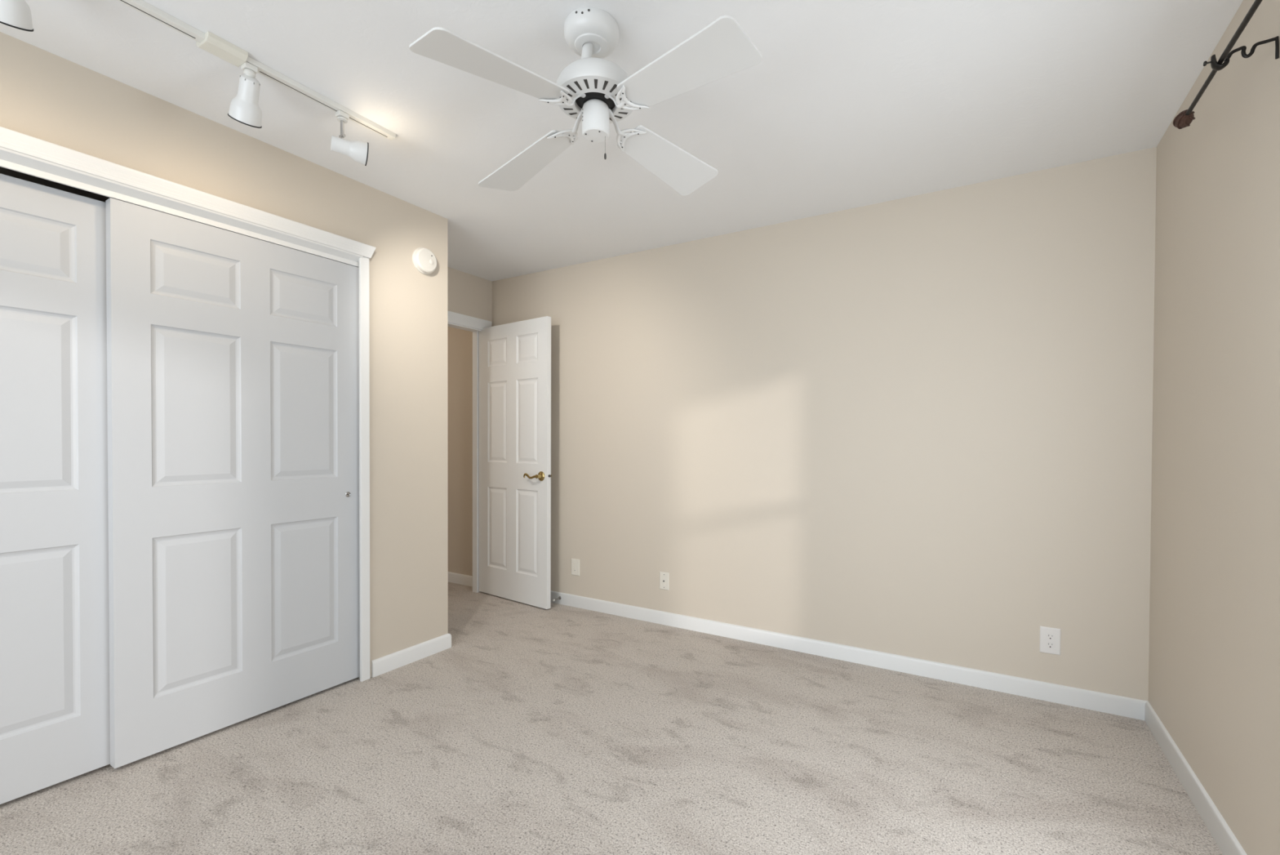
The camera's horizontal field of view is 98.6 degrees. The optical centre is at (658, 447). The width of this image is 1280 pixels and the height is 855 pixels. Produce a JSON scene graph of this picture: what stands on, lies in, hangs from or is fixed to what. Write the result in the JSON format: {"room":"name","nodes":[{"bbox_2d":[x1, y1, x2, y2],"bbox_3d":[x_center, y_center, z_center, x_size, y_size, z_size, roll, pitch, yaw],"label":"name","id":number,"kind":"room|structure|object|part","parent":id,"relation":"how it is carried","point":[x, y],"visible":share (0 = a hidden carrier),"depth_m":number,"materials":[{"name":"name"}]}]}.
{"room":"empty bedroom","nodes":[
{"label":"empty bedroom","id":0,"kind":"room"},
{"bbox_2d":[0,31,448,677],"bbox_3d":[-2.445,-0.065,1.723,0.720,2.440,3.694,1,1,30],"label":"wall","id":1,"kind":"structure","parent":0,"point":[46,95],"depth_m":2.76,"materials":[{"name":"beige paint"}]},
{"bbox_2d":[0,173,110,804],"bbox_3d":[-2.208,0.136,1.605,0.034,2.014,0.957,1,1,30],"label":"door","id":2,"kind":"structure","parent":1,"relation":"in","point":[55,721],"depth_m":1.85,"materials":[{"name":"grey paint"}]},
{"bbox_2d":[0,146,363,266],"bbox_3d":[-1.962,-0.905,1.886,0.108,0.050,1.895,1,1,30],"label":"trim","id":3,"kind":"structure","parent":1,"relation":"attached to","point":[13,160],"depth_m":2.03,"materials":[{"name":"white paint"}]},
{"bbox_2d":[0,126,376,258],"bbox_3d":[-1.916,-0.954,1.862,0.035,0.057,2.004,1,1,30],"label":"trim","id":4,"kind":"structure","parent":1,"relation":"attached to","point":[11,140],"depth_m":2.02,"materials":[{"name":"white paint"}]},
{"bbox_2d":[105,197,359,768],"bbox_3d":[-1.719,0.127,2.338,0.050,2.018,0.893,1,1,30],"label":"door","id":5,"kind":"structure","parent":1,"relation":"in","point":[233,358],"depth_m":2.23,"materials":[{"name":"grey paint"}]},
{"bbox_3d":[-1.502,0.225,2.664,0.004,0.026,0.026,1,1,30],"label":"finger pull","id":6,"kind":"part","parent":5,"relation":"part of","materials":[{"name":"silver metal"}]},
{"bbox_2d":[352,256,369,681],"bbox_3d":[-1.974,0.113,1.893,0.104,2.083,1.982,1,1,30],"label":"trim","id":7,"kind":"structure","parent":1,"relation":"attached to","point":[363,264],"depth_m":2.70,"materials":[{"name":"white paint"}]},
{"bbox_2d":[371,633,451,677],"bbox_3d":[-1.612,1.100,3.130,0.713,0.082,0.471,1,1,30],"label":"baseboard","id":8,"kind":"structure","parent":1,"relation":"attached to","point":[383,664],"depth_m":2.92,"materials":[{"name":"white paint"}]},
{"bbox_2d":[412,247,436,274],"bbox_3d":[-1.257,-1.014,2.978,0.038,0.140,0.140,1,1,30],"label":"smoke detector","id":9,"kind":"object","parent":1,"relation":"attached to","point":[424,260],"visible":1,"depth_m":2.96,"materials":[{"name":"white plastic"}]},
{"bbox_2d":[0,166,492,326],"bbox_3d":[-2.540,-0.073,2.355,0.085,2.440,4.686,1,1,30],"label":"wall","id":10,"kind":"structure","parent":0,"point":[469,295],"depth_m":4.08,"materials":[{"name":"beige paint"}]},
{"bbox_2d":[447,322,481,592],"bbox_3d":[-1.599,0.108,3.959,0.087,2.045,0.843,1,1,30],"label":"trim","id":11,"kind":"structure","parent":10,"relation":"attached to","point":[475,331],"depth_m":4.28,"materials":[{"name":"white paint"}]},
{"bbox_2d":[447,310,491,329],"bbox_3d":[-1.561,0.071,3.928,0.013,2.121,0.959,1,1,30],"label":"trim","id":12,"kind":"structure","parent":10,"relation":"attached to","point":[454,317],"depth_m":4.12,"materials":[{"name":"white paint"}]},
{"bbox_2d":[0,582,1222,854],"bbox_3d":[-1.385,1.210,1.688,5.565,0.100,4.926,1,1,30],"label":"floor","id":13,"kind":"structure","parent":0,"point":[560,729],"depth_m":1.98,"materials":[{"name":"beige carpet"}]},
{"bbox_2d":[0,0,1243,280],"bbox_3d":[-1.374,-1.330,1.657,5.565,0.100,4.926,1,1,30],"label":"ceiling","id":14,"kind":"structure","parent":0,"point":[846,104],"depth_m":1.99,"materials":[{"name":"white paint"}]},
{"bbox_2d":[116,0,395,140],"bbox_3d":[-1.589,-1.265,1.420,0.084,0.026,1.959,1,1,30],"label":"track","id":15,"kind":"object","parent":14,"relation":"attached to","point":[209,42],"visible":1,"depth_m":1.77,"materials":[{"name":"white metal"}]},
{"bbox_2d":[0,0,33,31],"bbox_3d":[-1.653,-1.166,1.401,0.140,0.187,0.094,1,1,30],"label":"track spotlight","id":16,"kind":"object","parent":15,"relation":"attached to","point":[16,14],"visible":1,"depth_m":1.40,"materials":[{"name":"white metal"}]},
{"bbox_2d":[227,61,262,128],"bbox_3d":[-1.383,-1.175,1.860,0.139,0.178,0.094,1,1,30],"label":"track spotlight","id":17,"kind":"object","parent":15,"relation":"attached to","point":[244,108],"visible":1,"depth_m":1.83,"materials":[{"name":"white metal"}]},
{"bbox_2d":[330,110,368,165],"bbox_3d":[-1.175,-1.180,2.094,0.124,0.173,0.084,0,1,-35],"label":"track spotlight","id":18,"kind":"object","parent":15,"relation":"attached to","point":[357,150],"visible":1,"depth_m":2.08,"materials":[{"name":"white metal"}]},
{"bbox_3d":[-1.196,-1.207,2.082,0.024,0.066,0.013,1,1,30],"label":"stem","id":19,"kind":"part","parent":18,"relation":"part of","materials":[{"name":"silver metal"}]},
{"bbox_3d":[-1.176,-1.136,2.095,0.123,0.082,0.082,0,1,-35],"label":"lamp shade","id":20,"kind":"part","parent":18,"relation":"part of","materials":[{"name":"white metal"}]},
{"bbox_2d":[408,6,761,195],"bbox_3d":[-0.190,-1.075,1.672,0.867,0.400,0.840,0,1,-3],"label":"ceiling fan","id":21,"kind":"object","parent":14,"relation":"hanging from","point":[593,90],"visible":1,"depth_m":1.58,"materials":[{"name":"white wood"}]},
{"bbox_3d":[-0.418,-0.977,1.426,0.168,0.072,0.395,1,1,43],"label":"blade panel","id":22,"kind":"part","parent":21,"relation":"part of","materials":[{"name":"white laminate"}]},
{"bbox_3d":[-0.443,-0.974,1.886,0.395,0.091,0.168,1,1,40],"label":"blade panel","id":23,"kind":"part","parent":21,"relation":"part of","materials":[{"name":"white laminate"}]},
{"bbox_3d":[0.033,-0.993,1.917,0.168,0.058,0.395,1,1,42],"label":"blade panel","id":24,"kind":"part","parent":21,"relation":"part of","materials":[{"name":"white laminate"}]},
{"bbox_3d":[0.066,-0.996,1.454,0.395,0.030,0.168,1,1,40],"label":"blade panel","id":25,"kind":"part","parent":21,"relation":"part of","materials":[{"name":"white laminate"}]},
{"bbox_2d":[447,146,1156,701],"bbox_3d":[-0.162,-0.081,3.744,5.565,2.440,0.120,1,1,30],"label":"wall","id":26,"kind":"structure","parent":0,"point":[920,426],"depth_m":2.89,"materials":[{"name":"beige paint"}]},
{"bbox_2d":[478,315,551,608],"bbox_3d":[-1.073,0.102,4.067,0.795,2.040,0.153,1,1,36],"label":"door","id":27,"kind":"structure","parent":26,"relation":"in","point":[514,505],"depth_m":4.02,"materials":[{"name":"white paint"}]},
{"bbox_3d":[-0.900,0.198,3.857,0.133,0.039,0.020,1,1,31],"label":"lever","id":28,"kind":"part","parent":27,"relation":"part of","materials":[{"name":"gold metal"}]},
{"bbox_2d":[571,558,579,575],"bbox_3d":[-0.594,0.852,3.931,0.075,0.118,0.010,1,1,30],"label":"wall plate","id":29,"kind":"object","parent":26,"relation":"attached to","point":[575,562],"visible":1,"depth_m":3.93,"materials":[{"name":"beige plastic"}]},
{"bbox_2d":[659,571,669,590],"bbox_3d":[0.037,0.861,3.561,0.070,0.114,0.011,1,1,30],"label":"wall plate","id":30,"kind":"object","parent":26,"relation":"attached to","point":[664,576],"visible":1,"depth_m":3.56,"materials":[{"name":"beige plastic"}]},
{"bbox_2d":[551,590,1147,719],"bbox_3d":[0.385,1.106,3.357,3.967,0.082,0.014,1,1,30],"label":"baseboard","id":31,"kind":"structure","parent":26,"relation":"attached to","point":[1116,704],"depth_m":2.88,"materials":[{"name":"white paint"}]},
{"bbox_2d":[1040,626,1061,655],"bbox_3d":[1.799,0.885,2.526,0.078,0.120,0.009,1,1,30],"label":"electrical outlet","id":32,"kind":"object","parent":26,"relation":"attached to","point":[1050,637],"visible":1,"depth_m":2.52,"materials":[{"name":"white plastic"}]},
{"bbox_2d":[1045,641,1054,648],"bbox_3d":[1.798,0.905,2.524,0.034,0.028,0.003,1,1,30],"label":"socket","id":33,"kind":"object","parent":32,"relation":"attached to","point":[1048,644],"depth_m":2.52,"materials":[{"name":"white plastic"}]},
{"bbox_2d":[1045,633,1054,639],"bbox_3d":[1.798,0.866,2.523,0.034,0.028,0.003,1,1,30],"label":"socket","id":34,"kind":"object","parent":32,"relation":"attached to","point":[1048,636],"depth_m":2.52,"materials":[{"name":"white plastic"}]},
{"bbox_2d":[1148,0,1279,854],"bbox_3d":[0.967,-0.034,0.293,0.120,2.440,4.686,1,1,30],"label":"wall","id":35,"kind":"structure","parent":0,"point":[1214,655],"depth_m":1.66,"materials":[{"name":"beige paint"}]},
{"bbox_2d":[1144,701,1246,854],"bbox_3d":[0.905,1.145,0.341,0.014,0.082,4.686,1,1,30],"label":"baseboard","id":36,"kind":"structure","parent":35,"relation":"attached to","point":[1225,839],"depth_m":1.81,"materials":[{"name":"white paint"}]},
{"bbox_2d":[1203,35,1279,71],"bbox_3d":[1.476,-0.992,1.396,0.137,0.054,0.022,1,1,30],"label":"curtain rod bracket","id":37,"kind":"object","parent":35,"relation":"attached to","point":[1215,65],"visible":1,"depth_m":1.39,"materials":[{"name":"brown metal"}]},
{"bbox_2d":[1173,0,1262,128],"bbox_3d":[1.105,-0.986,0.838,0.050,0.048,1.981,1,1,30],"label":"curtain rod","id":38,"kind":"object","parent":37,"relation":"on","point":[1184,119],"visible":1,"depth_m":1.47,"materials":[{"name":"brown metal"}]},
{"bbox_3d":[1.590,-0.995,1.662,0.043,0.043,0.062,1,1,30],"label":"finial knob","id":39,"kind":"part","parent":38,"relation":"part of","materials":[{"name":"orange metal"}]},
{"bbox_3d":[1.487,-0.997,1.390,0.103,0.045,0.007,1,1,30],"label":"bracket arm","id":40,"kind":"part","parent":37,"relation":"part of","materials":[{"name":"brown metal"}]},
{"bbox_3d":[-3.178,-0.081,2.729,1.394,2.440,4.686,1,1,30],"label":"wall","id":41,"kind":"structure","parent":0,"visible":0},
{"bbox_2d":[448,571,472,586],"bbox_3d":[-1.947,1.079,4.727,1.274,0.082,0.014,1,1,30],"label":"baseboard","id":42,"kind":"structure","parent":41,"relation":"attached to","point":[453,577],"depth_m":4.54,"materials":[{"name":"white paint"}]}
]}

